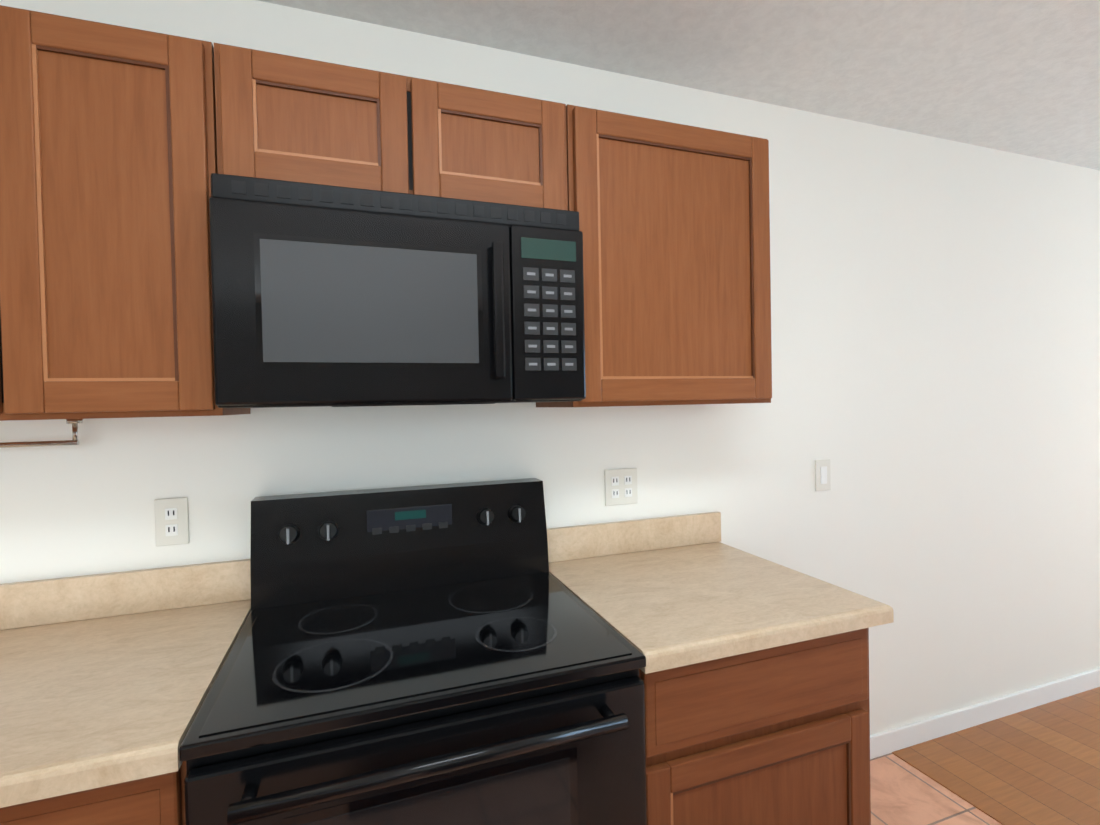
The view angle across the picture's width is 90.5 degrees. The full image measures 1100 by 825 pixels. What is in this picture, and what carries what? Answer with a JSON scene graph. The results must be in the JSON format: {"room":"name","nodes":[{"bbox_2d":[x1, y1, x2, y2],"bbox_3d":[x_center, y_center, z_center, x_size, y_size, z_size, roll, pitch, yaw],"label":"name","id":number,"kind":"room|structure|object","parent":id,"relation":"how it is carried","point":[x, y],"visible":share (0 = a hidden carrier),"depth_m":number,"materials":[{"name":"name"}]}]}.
{"room":"kitchen","nodes":[
{"label":"kitchen","id":0,"kind":"room"},
{"bbox_2d":[0,0,1099,734],"bbox_3d":[-0.574,0.162,1.544,10.460,2.440,0.150,-2,1,-19],"label":"wall","id":1,"kind":"structure","parent":0,"point":[936,352],"depth_m":2.04,"materials":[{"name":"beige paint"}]},
{"bbox_2d":[0,5,250,420],"bbox_3d":[-1.043,-0.361,1.119,0.688,0.750,0.323,-2,1,-19],"label":"upper cabinet","id":2,"kind":"object","parent":1,"relation":"attached to","point":[108,152],"visible":1,"depth_m":1.03,"materials":[{"name":"brown wood"}]},
{"bbox_2d":[0,419,82,447],"bbox_3d":[-1.202,0.047,1.167,0.328,0.059,0.028,-2,1,-19],"label":"towel rail","id":3,"kind":"object","parent":2,"relation":"attached to","point":[74,423],"visible":0.9,"depth_m":1.20,"materials":[{"name":"silver metal"}]},
{"bbox_2d":[154,497,188,545],"bbox_3d":[-0.927,0.268,1.336,0.070,0.115,0.008,-2,1,-19],"label":"electrical outlet","id":4,"kind":"object","parent":1,"relation":"attached to","point":[171,521],"visible":1,"depth_m":1.33,"materials":[{"name":"beige plastic"}]},
{"bbox_2d":[0,512,720,627],"bbox_3d":[-0.715,0.422,1.404,2.742,0.100,0.020,-2,1,-19],"label":"backsplash","id":5,"kind":"structure","parent":1,"relation":"attached to","point":[25,604],"depth_m":1.33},
{"bbox_2d":[214,43,567,209],"bbox_3d":[-0.363,-0.612,1.357,0.758,0.285,0.323,-2,1,-19],"label":"upper cabinet","id":6,"kind":"object","parent":1,"relation":"attached to","point":[289,118],"visible":0.67,"depth_m":1.19,"materials":[{"name":"brown wood"}]},
{"bbox_2d":[209,173,585,407],"bbox_3d":[-0.335,-0.239,1.306,0.752,0.445,0.444,-2,1,-19],"label":"microwave","id":7,"kind":"object","parent":6,"relation":"attached to","point":[329,295],"visible":1,"depth_m":1.11,"materials":[{"name":"black"}]},
{"bbox_2d":[604,468,637,505],"bbox_3d":[0.228,0.237,1.742,0.115,0.115,0.008,-2,1,-19],"label":"electrical outlet","id":8,"kind":"object","parent":1,"relation":"attached to","point":[620,486],"visible":1,"depth_m":1.74,"materials":[{"name":"beige plastic"}]},
{"bbox_2d":[536,104,771,406],"bbox_3d":[0.291,-0.397,1.589,0.611,0.750,0.323,-2,1,-19],"label":"upper cabinet","id":9,"kind":"object","parent":1,"relation":"attached to","point":[674,223],"visible":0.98,"depth_m":1.44,"materials":[{"name":"brown wood"}]},
{"bbox_2d":[815,459,830,490],"bbox_3d":[1.011,0.232,2.018,0.070,0.115,0.009,-2,1,-19],"label":"light switch","id":10,"kind":"object","parent":1,"relation":"attached to","point":[822,476],"visible":1,"depth_m":2.01,"materials":[{"name":"beige plastic"}]},
{"bbox_2d":[870,668,1099,758],"bbox_3d":[2.430,1.262,2.523,3.840,0.085,0.017,-2,1,-19],"label":"baseboard","id":11,"kind":"structure","parent":1,"relation":"attached to","point":[901,737],"depth_m":2.27,"materials":[{"name":"white wood"}]},
{"bbox_2d":[258,0,1099,169],"bbox_3d":[0.289,-1.074,-1.000,10.460,0.080,5.500,-2,1,-19],"label":"ceiling","id":12,"kind":"structure","parent":0,"point":[1021,77],"depth_m":1.63,"materials":[{"name":"paint"}]},
{"bbox_2d":[870,753,1001,824],"bbox_3d":[0.340,1.435,-0.959,10.460,0.060,5.500,-2,1,-19],"label":"floor","id":13,"kind":"structure","parent":0,"point":[902,792],"depth_m":1.88,"materials":[{"name":"tile"}]},
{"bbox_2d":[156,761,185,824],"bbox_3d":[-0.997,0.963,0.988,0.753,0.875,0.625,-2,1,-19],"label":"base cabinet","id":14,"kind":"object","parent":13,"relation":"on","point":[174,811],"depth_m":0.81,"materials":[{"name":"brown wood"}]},
{"bbox_2d":[0,600,250,824],"bbox_3d":[-0.819,0.525,-0.449,1.351,0.040,3.448,-2,1,-19],"label":"countertop","id":15,"kind":"structure","parent":14,"relation":"on","point":[96,716],"depth_m":0.89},
{"bbox_2d":[179,478,646,824],"bbox_3d":[-0.267,0.796,1.190,0.754,1.172,0.724,-2,1,-19],"label":"range","id":16,"kind":"object","parent":13,"relation":"on","point":[451,654],"visible":0.98,"depth_m":1.00,"materials":[{"name":"black metal"}]},
{"bbox_2d":[639,628,870,824],"bbox_3d":[0.374,0.927,1.471,0.623,0.875,0.625,-2,1,-19],"label":"base cabinet","id":17,"kind":"object","parent":13,"relation":"on","point":[754,674],"depth_m":1.17,"materials":[{"name":"brown wood"}]},
{"bbox_2d":[549,540,893,675],"bbox_3d":[0.379,0.469,1.455,0.647,0.040,0.650,-2,1,-19],"label":"countertop","id":18,"kind":"structure","parent":17,"relation":"on","point":[689,605],"depth_m":1.29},
{"bbox_2d":[892,687,1099,824],"bbox_3d":[2.999,1.299,2.022,3.160,0.006,1.340,-2,1,-19],"label":"wood floor","id":19,"kind":"structure","parent":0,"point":[1039,765],"depth_m":2.06,"materials":[{"name":"brown wood"}]}
]}

